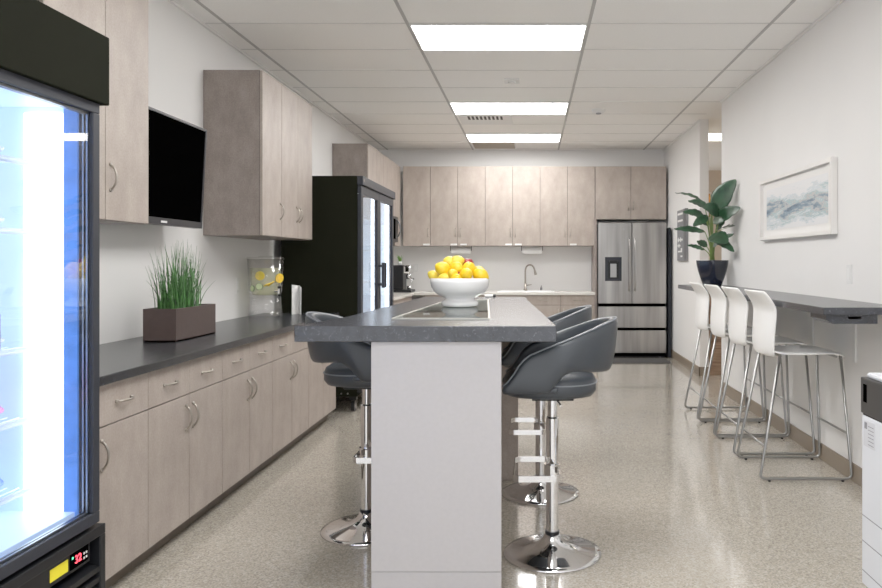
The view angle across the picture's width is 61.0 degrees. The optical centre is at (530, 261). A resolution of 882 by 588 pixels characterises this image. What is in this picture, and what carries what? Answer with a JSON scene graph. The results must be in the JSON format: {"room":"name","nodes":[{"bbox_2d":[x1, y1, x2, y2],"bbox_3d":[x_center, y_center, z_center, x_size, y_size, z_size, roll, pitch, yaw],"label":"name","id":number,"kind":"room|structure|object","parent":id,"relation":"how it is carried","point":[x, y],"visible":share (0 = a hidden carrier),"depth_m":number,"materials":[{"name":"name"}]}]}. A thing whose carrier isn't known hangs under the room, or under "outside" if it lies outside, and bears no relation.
{"room":"common room","nodes":[
{"label":"common room","id":0,"kind":"room"},
{"bbox_2d":[100,0,366,343],"bbox_3d":[-2.260,-0.155,5.060,0.120,2.890,11.320,0,0,0],"label":"wall","id":1,"kind":"structure","parent":0,"point":[180,48],"depth_m":4.70,"materials":[{"name":"white paint"}]},
{"bbox_2d":[38,0,147,223],"bbox_3d":[-1.982,-0.730,3.107,0.430,1.110,0.753,0,0,0],"label":"upper cabinet","id":2,"kind":"object","parent":1,"relation":"attached to","point":[123,123],"visible":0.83,"depth_m":3.26,"materials":[{"name":"beige laminate"}]},
{"bbox_2d":[148,106,206,228],"bbox_3d":[-2.084,-0.500,4.000,0.230,0.600,1.000,0,0,0],"label":"television","id":3,"kind":"object","parent":1,"relation":"attached to","point":[176,146],"visible":0.62,"depth_m":4.13,"materials":[{"name":"black plastic"}]},
{"bbox_2d":[236,278,239,292],"bbox_3d":[-2.196,0.180,5.550,0.009,0.115,0.072,0,0,0],"label":"wall outlet","id":4,"kind":"object","parent":1,"relation":"attached to","point":[237,279],"visible":1,"depth_m":5.54,"materials":[{"name":"white plastic"}]},
{"bbox_2d":[203,70,284,236],"bbox_3d":[-1.982,-0.730,5.152,0.430,1.110,0.383,0,0,0],"label":"upper cabinet","id":5,"kind":"object","parent":1,"relation":"attached to","point":[242,109],"visible":1,"depth_m":4.96,"materials":[{"name":"beige laminate"}]},
{"bbox_2d":[248,277,251,291],"bbox_3d":[-2.196,0.180,5.780,0.009,0.115,0.072,0,0,0],"label":"wall outlet","id":6,"kind":"object","parent":1,"relation":"attached to","point":[249,278],"visible":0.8,"depth_m":5.77,"materials":[{"name":"white plastic"}]},
{"bbox_2d":[230,85,311,239],"bbox_3d":[-1.982,-0.730,5.717,0.430,1.110,0.738,0,0,0],"label":"upper cabinet","id":7,"kind":"object","parent":1,"relation":"attached to","point":[296,112],"visible":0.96,"depth_m":5.68,"materials":[{"name":"beige laminate"}]},
{"bbox_2d":[332,143,383,185],"bbox_3d":[-1.982,-0.757,8.610,0.430,1.095,0.858,0,0,0],"label":"upper cabinet","id":8,"kind":"object","parent":1,"relation":"attached to","point":[348,159],"visible":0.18,"depth_m":8.18,"materials":[{"name":"beige laminate"}]},
{"bbox_2d":[384,156,394,215],"bbox_3d":[-1.982,-0.950,9.420,0.430,0.710,0.748,0,0,0],"label":"upper cabinet","id":9,"kind":"object","parent":1,"relation":"attached to","point":[389,166],"visible":0.21,"depth_m":9.41,"materials":[{"name":"beige laminate"}]},
{"bbox_2d":[393,216,400,242],"bbox_3d":[-1.943,-0.420,9.422,0.494,0.340,0.725,0,0,0],"label":"microwave","id":10,"kind":"object","parent":9,"relation":"attached to","point":[396,222],"visible":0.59,"depth_m":9.59,"materials":[{"name":"black plastic"}]},
{"bbox_2d":[393,164,399,245],"bbox_3d":[-1.998,-0.757,9.998,0.397,1.095,0.393,0,0,0],"label":"upper cabinet","id":11,"kind":"object","parent":1,"relation":"attached to","point":[397,168],"visible":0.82,"depth_m":9.98,"materials":[{"name":"beige laminate"}]},
{"bbox_2d":[251,286,280,296],"bbox_3d":[-2.017,0.191,5.630,0.279,0.462,0.272,0,0,0],"label":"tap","id":12,"kind":"object","parent":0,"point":[279,287],"visible":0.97,"depth_m":5.54,"materials":[{"name":"silver plastic"}]},
{"bbox_2d":[256,283,262,289],"bbox_3d":[-2.026,0.186,5.517,0.052,0.052,0.008,0,0,-3],"label":"cucumber slice","id":13,"kind":"object","parent":12,"relation":"in","point":[259,286],"visible":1,"depth_m":5.51,"materials":[{"name":"green food"}]},
{"bbox_2d":[255,271,264,279],"bbox_3d":[-2.020,0.106,5.516,0.068,0.068,0.008,0,0,0],"label":"lemon slice","id":14,"kind":"object","parent":12,"relation":"in","point":[259,275],"visible":1,"depth_m":5.51,"materials":[{"name":"yellow food"}]},
{"bbox_2d":[275,273,282,282],"bbox_3d":[-1.903,0.127,5.597,0.016,0.072,0.072,0,0,30],"label":"slice","id":15,"kind":"object","parent":12,"relation":"in","point":[279,277],"visible":1,"depth_m":5.59,"materials":[{"name":"yellow food"}]},
{"bbox_2d":[109,356,867,587],"bbox_3d":[1.440,1.340,6.250,7.520,0.100,13.700,0,0,0],"label":"floor","id":16,"kind":"structure","parent":0,"point":[666,501],"depth_m":3.82,"materials":[{"name":"stone"}]},
{"bbox_2d":[0,0,108,587],"bbox_3d":[-1.733,0.284,2.045,0.794,2.012,0.690,0,0,0],"label":"beverage cooler","id":17,"kind":"object","parent":16,"relation":"on","point":[54,67],"visible":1,"depth_m":2.33,"materials":[{"name":"black"}]},
{"bbox_2d":[0,314,0,349],"bbox_3d":[-1.560,0.207,2.103,0.005,0.105,0.145,0,0,0],"label":"card","id":18,"kind":"object","parent":17,"relation":"attached to","point":[0,314],"visible":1,"depth_m":2.17,"materials":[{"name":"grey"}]},
{"bbox_2d":[0,486,34,505],"bbox_3d":[-1.810,0.713,2.036,0.508,0.018,0.572,0,0,0],"label":"shelf","id":19,"kind":"object","parent":17,"relation":"attached to","point":[27,490],"depth_m":2.27,"materials":[{"name":"white metal"}]},
{"bbox_2d":[0,416,34,431],"bbox_3d":[-1.810,0.493,2.036,0.508,0.018,0.572,0,0,0],"label":"shelf","id":20,"kind":"object","parent":17,"relation":"attached to","point":[28,421],"depth_m":2.27,"materials":[{"name":"white metal"}]},
{"bbox_2d":[0,346,34,356],"bbox_3d":[-1.810,0.273,2.036,0.508,0.018,0.572,0,0,0],"label":"shelf","id":21,"kind":"object","parent":17,"relation":"attached to","point":[29,351],"depth_m":2.27,"materials":[{"name":"white metal"}]},
{"bbox_2d":[0,227,34,234],"bbox_3d":[-1.810,-0.092,2.036,0.508,0.018,0.572,0,0,0],"label":"shelf","id":22,"kind":"object","parent":17,"relation":"attached to","point":[27,230],"depth_m":2.26,"materials":[{"name":"white metal"}]},
{"bbox_2d":[0,154,34,166],"bbox_3d":[-1.810,-0.307,2.036,0.508,0.018,0.572,0,0,0],"label":"shelf","id":23,"kind":"object","parent":17,"relation":"attached to","point":[29,160],"depth_m":2.27,"materials":[{"name":"white metal"}]},
{"bbox_2d":[97,373,147,587],"bbox_3d":[-1.882,0.874,2.756,0.630,0.832,0.671,0,0,0],"label":"base cabinet","id":24,"kind":"object","parent":16,"relation":"on","point":[123,510],"visible":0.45,"depth_m":2.92,"materials":[{"name":"beige laminate"}]},
{"bbox_2d":[100,313,338,385],"bbox_3d":[-1.886,0.440,4.245,0.622,0.036,3.680,0,0,0],"label":"countertop","id":25,"kind":"structure","parent":24,"relation":"on","point":[120,360],"depth_m":3.72,"materials":[{"name":"grey stone"}]},
{"bbox_2d":[143,241,215,341],"bbox_3d":[-1.933,0.148,4.077,0.230,0.547,0.580,0,0,0],"label":"grass planter","id":26,"kind":"object","parent":25,"relation":"on","point":[179,317],"visible":1,"depth_m":3.96,"materials":[{"name":"plant"}]},
{"bbox_2d":[292,285,300,313],"bbox_3d":[-1.879,0.303,5.913,0.068,0.236,0.075,0,0,-30],"label":"card stand","id":27,"kind":"object","parent":25,"relation":"on","point":[296,290],"visible":1,"depth_m":5.92,"materials":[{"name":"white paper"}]},
{"bbox_2d":[131,351,221,569],"bbox_3d":[-1.882,0.874,3.465,0.630,0.832,0.742,0,0,0],"label":"base cabinet","id":28,"kind":"object","parent":16,"relation":"on","point":[184,409],"visible":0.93,"depth_m":3.41,"materials":[{"name":"beige laminate"}]},
{"bbox_2d":[209,337,271,509],"bbox_3d":[-1.882,0.874,4.209,0.630,0.832,0.742,0,0,0],"label":"base cabinet","id":29,"kind":"object","parent":16,"relation":"on","point":[246,381],"visible":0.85,"depth_m":4.15,"materials":[{"name":"beige laminate"}]},
{"bbox_2d":[261,330,307,469],"bbox_3d":[-1.882,0.874,4.953,0.630,0.832,0.742,0,0,0],"label":"base cabinet","id":30,"kind":"object","parent":16,"relation":"on","point":[289,361],"visible":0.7,"depth_m":4.90,"materials":[{"name":"beige laminate"}]},
{"bbox_2d":[299,349,335,439],"bbox_3d":[-1.882,0.874,5.697,0.630,0.832,0.742,0,0,0],"label":"base cabinet","id":31,"kind":"object","parent":16,"relation":"on","point":[321,396],"visible":0.12,"depth_m":5.57,"materials":[{"name":"beige laminate"}]},
{"bbox_2d":[281,176,394,410],"bbox_3d":[-1.758,0.280,7.053,0.745,2.020,1.514,0,0,0],"label":"cooler","id":32,"kind":"object","parent":16,"relation":"on","point":[345,269],"visible":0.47,"depth_m":6.30,"materials":[{"name":"black metal"}]},
{"bbox_2d":[363,308,370,312],"bbox_3d":[-1.800,0.492,7.055,0.560,0.004,1.410,0,0,0],"label":"shelf","id":33,"kind":"object","parent":32,"relation":"attached to","point":[364,309],"depth_m":7.55,"materials":[{"name":"white metal"}]},
{"bbox_2d":[363,219,384,224],"bbox_3d":[-1.800,-0.388,7.055,0.560,0.004,1.410,0,0,0],"label":"shelf","id":34,"kind":"object","parent":32,"relation":"attached to","point":[365,222],"depth_m":7.32,"materials":[{"name":"white metal"}]},
{"bbox_2d":[305,312,370,546],"bbox_3d":[-0.823,0.766,3.560,0.511,1.046,0.468,0,0,0],"label":"bar stool","id":35,"kind":"object","parent":16,"relation":"on","point":[351,367],"visible":0.44,"depth_m":3.42,"materials":[{"name":"leather"}]},
{"bbox_2d":[393,298,402,304],"bbox_3d":[-1.882,0.871,8.897,0.630,0.838,0.702,0,0,0],"label":"base cabinet","id":36,"kind":"object","parent":16,"relation":"on","point":[398,301],"visible":0.02,"depth_m":8.94,"materials":[{"name":"beige laminate"}]},
{"bbox_2d":[403,296,411,301],"bbox_3d":[-1.882,0.871,9.602,0.630,0.838,0.702,0,0,0],"label":"base cabinet","id":37,"kind":"object","parent":16,"relation":"on","point":[409,298],"visible":0.03,"depth_m":9.59,"materials":[{"name":"beige laminate"}]},
{"bbox_2d":[294,297,556,587],"bbox_3d":[-0.407,0.768,4.025,1.011,1.041,2.350,0,0,0],"label":"kitchen island","id":38,"kind":"object","parent":16,"relation":"on","point":[443,447],"visible":0.95,"depth_m":2.87,"materials":[{"name":"grey stone"}]},
{"bbox_2d":[392,299,490,319],"bbox_3d":[-0.383,0.244,3.945,0.423,0.007,1.611,0,0,0],"label":"tray","id":39,"kind":"object","parent":38,"relation":"on","point":[481,302],"visible":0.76,"depth_m":3.30,"materials":[{"name":"white metal"}]},
{"bbox_2d":[430,277,488,306],"bbox_3d":[-0.382,0.164,3.980,0.316,0.152,0.316,0,0,0],"label":"fruit bowl","id":40,"kind":"object","parent":39,"relation":"on","point":[457,292],"visible":0.98,"depth_m":3.87,"materials":[{"name":"white ceramic"}]},
{"bbox_2d":[427,270,438,278],"bbox_3d":[-0.524,0.075,3.980,0.064,0.056,0.054,0,0,0],"label":"lemon","id":41,"kind":"object","parent":40,"relation":"in","point":[431,274],"visible":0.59,"depth_m":3.96,"materials":[{"name":"yellow food"}]},
{"bbox_2d":[438,273,449,278],"bbox_3d":[-0.459,0.092,3.905,0.070,0.062,0.065,0,0,0],"label":"lemon","id":42,"kind":"object","parent":40,"relation":"in","point":[443,275],"visible":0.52,"depth_m":3.88,"materials":[{"name":"yellow food"}]},
{"bbox_2d":[435,262,450,274],"bbox_3d":[-0.467,0.040,3.930,0.083,0.078,0.080,0,0,0],"label":"lemon","id":43,"kind":"object","parent":42,"relation":"on","point":[440,267],"visible":0.74,"depth_m":3.90,"materials":[{"name":"yellow food"}]},
{"bbox_2d":[451,274,460,278],"bbox_3d":[-0.393,0.094,3.880,0.060,0.059,0.062,0,0,0],"label":"lemon","id":44,"kind":"object","parent":40,"relation":"in","point":[456,276],"visible":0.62,"depth_m":3.85,"materials":[{"name":"yellow food"}]},
{"bbox_2d":[447,269,457,278],"bbox_3d":[-0.411,0.068,3.895,0.057,0.057,0.065,0,0,0],"label":"lemon","id":45,"kind":"object","parent":44,"relation":"on","point":[451,272],"visible":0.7,"depth_m":3.87,"materials":[{"name":"yellow food"}]},
{"bbox_2d":[459,268,472,278],"bbox_3d":[-0.342,0.068,3.890,0.069,0.070,0.080,0,0,0],"label":"lemon","id":46,"kind":"object","parent":40,"relation":"in","point":[465,273],"visible":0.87,"depth_m":3.86,"materials":[{"name":"yellow food"}]},
{"bbox_2d":[463,262,475,272],"bbox_3d":[-0.332,0.037,3.960,0.078,0.072,0.078,0,0,-40],"label":"lemon","id":47,"kind":"object","parent":46,"relation":"on","point":[470,265],"visible":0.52,"depth_m":3.93,"materials":[{"name":"yellow food"}]},
{"bbox_2d":[473,268,488,278],"bbox_3d":[-0.270,0.072,3.950,0.091,0.076,0.075,0,0,0],"label":"lemon","id":48,"kind":"object","parent":40,"relation":"in","point":[479,272],"visible":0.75,"depth_m":3.92,"materials":[{"name":"yellow food"}]},
{"bbox_3d":[-0.378,0.078,3.935,0.059,0.059,0.059,0,0,0],"label":"apple","id":49,"kind":"object","parent":40,"relation":"in","visible":0},
{"bbox_2d":[450,262,462,271],"bbox_3d":[-0.397,0.035,3.945,0.079,0.066,0.070,0,0,0],"label":"lemon","id":50,"kind":"object","parent":49,"relation":"on","point":[458,266],"visible":0.7,"depth_m":3.92,"materials":[{"name":"yellow food"}]},
{"bbox_2d":[451,255,464,264],"bbox_3d":[-0.400,0.000,3.995,0.071,0.066,0.070,0,0,26],"label":"lemon","id":51,"kind":"object","parent":50,"relation":"on","point":[457,258],"visible":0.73,"depth_m":3.97,"materials":[{"name":"yellow food"}]},
{"bbox_3d":[-0.371,0.074,4.040,0.095,0.077,0.078,0,0,0],"label":"lemon","id":52,"kind":"object","parent":40,"relation":"in","visible":0},
{"bbox_2d":[463,259,473,263],"bbox_3d":[-0.345,0.014,4.025,0.068,0.068,0.068,0,0,0],"label":"apple","id":53,"kind":"object","parent":52,"relation":"on","point":[466,260],"visible":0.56,"depth_m":4.00,"materials":[{"name":"red food"}]},
{"bbox_3d":[-0.459,0.079,4.040,0.072,0.074,0.084,0,0,0],"label":"lemon","id":54,"kind":"object","parent":40,"relation":"in","visible":0},
{"bbox_2d":[443,256,451,264],"bbox_3d":[-0.438,0.003,4.000,0.071,0.063,0.065,0,0,0],"label":"lemon","id":55,"kind":"object","parent":54,"relation":"on","point":[447,259],"visible":0.43,"depth_m":3.97,"materials":[{"name":"yellow food"}]},
{"bbox_2d":[424,295,441,296],"bbox_3d":[-1.221,0.871,10.282,0.466,0.838,0.630,0,0,0],"label":"base cabinet","id":56,"kind":"object","parent":16,"relation":"on","point":[424,295],"visible":0.06,"depth_m":10.00,"materials":[{"name":"beige laminate"}]},
{"bbox_2d":[477,295,526,298],"bbox_3d":[-0.522,0.871,10.282,0.923,0.838,0.630,0,0,0],"label":"base cabinet","id":57,"kind":"object","parent":16,"relation":"on","point":[525,296],"visible":0.03,"depth_m":10.00,"materials":[{"name":"beige laminate"}]},
{"bbox_2d":[501,305,591,505],"bbox_3d":[0.085,0.766,4.120,0.511,1.046,0.468,0,0,0],"label":"bar stool","id":58,"kind":"object","parent":16,"relation":"on","point":[526,493],"visible":0.5,"depth_m":4.05,"materials":[{"name":"metal"}]},
{"bbox_2d":[501,316,617,573],"bbox_3d":[0.127,0.766,3.270,0.511,1.046,0.468,0,0,0],"label":"bar stool","id":59,"kind":"object","parent":16,"relation":"on","point":[562,369],"visible":0.97,"depth_m":3.13,"materials":[{"name":"leather"}]},
{"bbox_2d":[527,295,594,319],"bbox_3d":[0.403,0.871,10.282,0.919,0.838,0.630,0,0,0],"label":"base cabinet","id":60,"kind":"object","parent":16,"relation":"on","point":[549,305],"visible":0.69,"depth_m":10.00,"materials":[{"name":"beige laminate"}]},
{"bbox_2d":[591,219,665,356],"bbox_3d":[1.333,0.356,10.190,0.934,1.868,0.816,0,0,0],"label":"refrigerator","id":61,"kind":"object","parent":16,"relation":"on","point":[631,257],"depth_m":9.85,"materials":[{"name":"silver metal"}]},
{"bbox_2d":[612,358,670,363],"bbox_3d":[1.198,1.284,9.590,1.155,0.012,0.500,0,0,0],"label":"floor mat","id":62,"kind":"object","parent":16,"relation":"on","point":[615,360],"visible":0.56,"depth_m":9.46,"materials":[{"name":"rubber"}]},
{"bbox_2d":[665,228,670,356],"bbox_3d":[1.860,0.416,10.210,0.050,1.743,0.580,0,0,0],"label":"panel","id":63,"kind":"object","parent":16,"relation":"on","point":[668,230],"visible":0.51,"depth_m":9.92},
{"bbox_2d":[684,282,763,419],"bbox_3d":[1.612,0.732,6.220,0.548,1.115,0.501,0,0,0],"label":"bar stool","id":64,"kind":"object","parent":16,"relation":"on","point":[702,296],"visible":0.8,"depth_m":6.09,"materials":[{"name":"plastic"}]},
{"bbox_2d":[698,284,787,434],"bbox_3d":[1.612,0.732,5.680,0.548,1.115,0.501,0,0,0],"label":"bar stool","id":65,"kind":"object","parent":16,"relation":"on","point":[718,298],"visible":0.75,"depth_m":5.56,"materials":[{"name":"plastic"}]},
{"bbox_2d":[715,286,815,455],"bbox_3d":[1.612,0.732,5.145,0.548,1.115,0.501,0,0,0],"label":"bar stool","id":66,"kind":"object","parent":16,"relation":"on","point":[738,309],"visible":0.89,"depth_m":5.01,"materials":[{"name":"plastic"}]},
{"bbox_2d":[737,289,852,481],"bbox_3d":[1.614,0.732,4.580,0.548,1.115,0.501,0,0,0],"label":"bar stool","id":67,"kind":"object","parent":16,"relation":"on","point":[764,309],"visible":1,"depth_m":4.45,"materials":[{"name":"plastic"}]},
{"bbox_2d":[861,373,881,587],"bbox_3d":[1.576,0.861,2.598,0.568,0.858,0.619,0,0,0],"label":"copier","id":68,"kind":"object","parent":16,"relation":"on","point":[871,386],"visible":1,"depth_m":2.81,"materials":[{"name":"grey plastic"}]},
{"bbox_2d":[864,422,873,447],"bbox_3d":[1.296,0.663,2.838,0.001,0.083,0.076,0,0,0],"label":"print","id":69,"kind":"object","parent":68,"relation":"attached to","point":[868,426],"depth_m":2.84,"materials":[{"name":"grey paper"}]},
{"bbox_3d":[-1.882,0.871,8.192,0.630,0.838,0.702,0,0,0],"label":"base cabinet","id":70,"kind":"object","parent":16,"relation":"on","visible":0},
{"bbox_2d":[393,291,594,300],"bbox_3d":[-0.667,0.436,9.213,3.060,0.032,2.767,0,0,0],"label":"countertop","id":71,"kind":"structure","parent":70,"relation":"on","point":[396,296],"depth_m":9.97,"materials":[{"name":"white stone"}]},
{"bbox_2d":[393,265,414,292],"bbox_3d":[-1.758,0.235,10.178,0.325,0.370,0.365,0,0,0],"label":"coffee machine","id":72,"kind":"object","parent":71,"relation":"on","point":[401,273],"visible":0.94,"depth_m":10.06,"materials":[{"name":"black plastic"}]},
{"bbox_2d":[397,255,401,264],"bbox_3d":[-1.803,-0.024,10.164,0.110,0.146,0.095,0,0,-44],"label":"plant","id":73,"kind":"object","parent":72,"relation":"on","point":[398,257],"visible":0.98,"depth_m":10.14,"materials":[{"name":"green plant"}]},
{"bbox_2d":[497,290,553,291],"bbox_3d":[-0.070,0.413,10.270,0.780,0.014,0.420,0,0,0],"label":"sink","id":74,"kind":"object","parent":71,"relation":"in","point":[498,290],"visible":1,"depth_m":10.06,"materials":[{"name":"white ceramic"}]},
{"bbox_2d":[523,264,536,289],"bbox_3d":[-0.011,0.219,10.405,0.211,0.372,0.055,0,0,27],"label":"faucet","id":75,"kind":"object","parent":71,"relation":"on","point":[535,272],"visible":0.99,"depth_m":10.42,"materials":[{"name":"silver metal"}]},
{"bbox_2d":[175,0,837,169],"bbox_3d":[1.440,-1.650,6.250,7.520,0.100,13.700,0,0,0],"label":"ceiling","id":76,"kind":"structure","parent":0,"point":[264,36],"depth_m":5.89,"materials":[{"name":"tile"}]},
{"bbox_2d":[458,115,512,124],"bbox_3d":[-0.505,-1.594,8.320,0.590,0.010,0.580,0,0,0],"label":"ceiling vent","id":77,"kind":"object","parent":76,"relation":"in","point":[465,119],"visible":1,"depth_m":8.30,"materials":[{"name":"white metal"}]},
{"bbox_2d":[471,142,515,148],"bbox_3d":[-0.505,-1.594,10.150,0.590,0.012,0.560,0,0,0],"label":"ceiling vent","id":78,"kind":"object","parent":76,"relation":"in","point":[477,145],"visible":1,"depth_m":10.13,"materials":[{"name":"white metal"}]},
{"bbox_2d":[409,24,586,49],"bbox_3d":[-0.220,-1.594,5.271,1.196,0.012,0.594,0,0,0],"label":"recessed light","id":79,"kind":"object","parent":76,"relation":"in","point":[428,36],"visible":1,"depth_m":5.23,"materials":[{"name":"white plastic"}]},
{"bbox_2d":[194,0,811,149],"bbox_3d":[-0.150,-1.599,4.966,4.100,0.003,10.995,0,0,0],"label":"trim","id":80,"kind":"structure","parent":76,"relation":"attached to","point":[205,23],"depth_m":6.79,"materials":[{"name":"white metal"}]},
{"bbox_2d":[449,102,568,114],"bbox_3d":[-0.220,-1.594,7.711,1.196,0.012,0.594,0,0,0],"label":"recessed light","id":81,"kind":"object","parent":76,"relation":"in","point":[459,108],"visible":1,"depth_m":7.69,"materials":[{"name":"white plastic"}]},
{"bbox_2d":[504,78,519,83],"bbox_3d":[-0.168,-1.586,6.530,0.135,0.028,0.140,0,0,0],"label":"ceiling sensor","id":82,"kind":"object","parent":76,"relation":"attached to","point":[506,80],"visible":1,"depth_m":6.49,"materials":[{"name":"white plastic"}]},
{"bbox_2d":[466,134,560,141],"bbox_3d":[-0.220,-1.594,9.541,1.196,0.012,0.594,0,0,0],"label":"recessed light","id":83,"kind":"object","parent":76,"relation":"in","point":[471,137],"visible":1,"depth_m":9.49,"materials":[{"name":"white plastic"}]},
{"bbox_2d":[591,108,605,114],"bbox_3d":[0.710,-1.574,7.780,0.150,0.048,0.150,0,0,0],"label":"smoke detector","id":84,"kind":"object","parent":76,"relation":"attached to","point":[598,111],"visible":1,"depth_m":7.73,"materials":[{"name":"white plastic"}]},
{"bbox_2d":[709,132,721,140],"bbox_3d":[2.760,-1.594,9.455,1.196,0.012,0.594,0,0,0],"label":"recessed light","id":85,"kind":"object","parent":76,"relation":"in","point":[713,136],"visible":0.02,"depth_m":9.42,"materials":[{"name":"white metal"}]},
{"bbox_2d":[379,151,663,299],"bbox_3d":[-0.100,-0.155,10.660,4.200,2.890,0.120,0,0,0],"label":"wall","id":86,"kind":"structure","parent":0,"point":[558,268],"depth_m":10.60,"materials":[{"name":"white paint"}]},
{"bbox_2d":[403,166,430,245],"bbox_3d":[-1.576,-0.765,10.382,0.376,1.100,0.430,0,0,0],"label":"upper cabinet","id":87,"kind":"object","parent":86,"relation":"attached to","point":[416,179],"visible":1,"depth_m":10.20,"materials":[{"name":"beige laminate"}]},
{"bbox_2d":[431,166,484,245],"bbox_3d":[-1.009,-0.765,10.382,0.754,1.100,0.430,0,0,0],"label":"upper cabinet","id":88,"kind":"object","parent":86,"relation":"attached to","point":[457,192],"visible":1,"depth_m":10.20,"materials":[{"name":"beige laminate"}]},
{"bbox_2d":[450,246,471,253],"bbox_3d":[-0.980,-0.162,10.360,0.302,0.107,0.094,0,0,0],"label":"paper towel roll","id":89,"kind":"object","parent":88,"relation":"attached to","point":[454,250],"visible":1,"depth_m":10.32,"materials":[{"name":"white paper"}]},
{"bbox_2d":[485,166,539,245],"bbox_3d":[-0.253,-0.765,10.382,0.754,1.100,0.430,0,0,0],"label":"upper cabinet","id":90,"kind":"object","parent":86,"relation":"attached to","point":[512,193],"visible":1,"depth_m":10.20,"materials":[{"name":"beige laminate"}]},
{"bbox_2d":[521,246,542,253],"bbox_3d":[0.015,-0.162,10.360,0.302,0.107,0.094,0,0,0],"label":"paper towel roll","id":91,"kind":"object","parent":90,"relation":"attached to","point":[525,250],"visible":1,"depth_m":10.32,"materials":[{"name":"white paper"}]},
{"bbox_2d":[540,166,594,245],"bbox_3d":[0.503,-0.765,10.382,0.754,1.100,0.430,0,0,0],"label":"upper cabinet","id":92,"kind":"object","parent":86,"relation":"attached to","point":[567,193],"visible":0.94,"depth_m":10.20,"materials":[{"name":"beige laminate"}]},
{"bbox_2d":[595,166,665,220],"bbox_3d":[1.376,-0.948,10.382,0.978,0.735,0.430,0,0,0],"label":"upper cabinet","id":93,"kind":"object","parent":86,"relation":"attached to","point":[622,193],"visible":1,"depth_m":10.20,"materials":[{"name":"beige laminate"}]},
{"bbox_2d":[709,170,721,259],"bbox_3d":[3.600,-0.155,13.050,3.200,2.890,0.100,0,0,0],"label":"door","id":94,"kind":"structure","parent":0,"point":[715,176],"depth_m":13.00,"materials":[{"name":"paint"}]},
{"bbox_2d":[709,294,721,374],"bbox_3d":[2.602,0.750,8.485,1.197,1.080,0.130,0,0,0],"label":"wall","id":95,"kind":"structure","parent":0,"point":[716,366],"depth_m":8.42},
{"bbox_2d":[664,0,881,467],"bbox_3d":[1.950,-0.155,5.000,0.100,2.890,11.200,0,0,0],"label":"wall","id":96,"kind":"structure","parent":0,"point":[820,98],"depth_m":5.10,"materials":[{"name":"white paint"}]},
{"bbox_2d":[168,0,844,150],"bbox_3d":[-0.150,-1.590,5.000,4.100,0.020,11.200,0,0,0],"label":"trim","id":97,"kind":"structure","parent":96,"relation":"attached to","point":[173,2],"depth_m":6.16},
{"bbox_2d":[677,208,687,260],"bbox_3d":[1.883,-0.328,9.200,0.033,0.635,0.540,0,0,0],"label":"wall sign","id":98,"kind":"object","parent":96,"relation":"attached to","point":[682,218],"visible":0.97,"depth_m":9.13,"materials":[{"name":"grey metal"}]},
{"bbox_2d":[671,349,708,375],"bbox_3d":[1.944,1.238,9.459,0.112,0.105,2.282,0,0,0],"label":"baseboard","id":99,"kind":"structure","parent":96,"relation":"attached to","point":[699,371],"depth_m":8.93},
{"bbox_2d":[678,285,881,362],"bbox_3d":[1.682,0.410,5.537,0.436,0.360,3.675,0,0,0],"label":"countertop","id":100,"kind":"structure","parent":96,"relation":"attached to","point":[823,309],"depth_m":3.96,"materials":[{"name":"grey stone"}]},
{"bbox_2d":[674,179,740,285],"bbox_3d":[1.625,-0.261,6.919,0.515,0.981,0.642,0,0,0],"label":"potted plant","id":101,"kind":"object","parent":100,"relation":"on","point":[712,271],"visible":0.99,"depth_m":6.95,"materials":[{"name":"green plant"}]},
{"bbox_2d":[720,380,861,486],"bbox_3d":[1.944,1.238,3.396,0.112,0.105,7.992,0,0,0],"label":"baseboard","id":102,"kind":"structure","parent":96,"relation":"attached to","point":[832,458],"depth_m":5.09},
{"bbox_2d":[759,157,836,240],"bbox_3d":[1.879,-0.410,5.308,0.041,0.480,1.445,0,0,0],"label":"framed picture","id":103,"kind":"object","parent":96,"relation":"attached to","point":[802,201],"visible":1,"depth_m":5.16,"materials":[{"name":"white paper"}]},
{"bbox_2d":[767,173,827,230],"bbox_3d":[1.885,-0.405,5.305,0.002,0.320,1.220,0,0,0],"label":"artwork","id":104,"kind":"object","parent":103,"relation":"attached to","point":[800,203],"depth_m":5.19},
{"bbox_2d":[846,264,851,283],"bbox_3d":[1.895,0.075,4.410,0.009,0.115,0.072,0,0,0],"label":"light switch","id":105,"kind":"object","parent":96,"relation":"attached to","point":[848,266],"visible":1,"depth_m":4.40,"materials":[{"name":"white plastic"}]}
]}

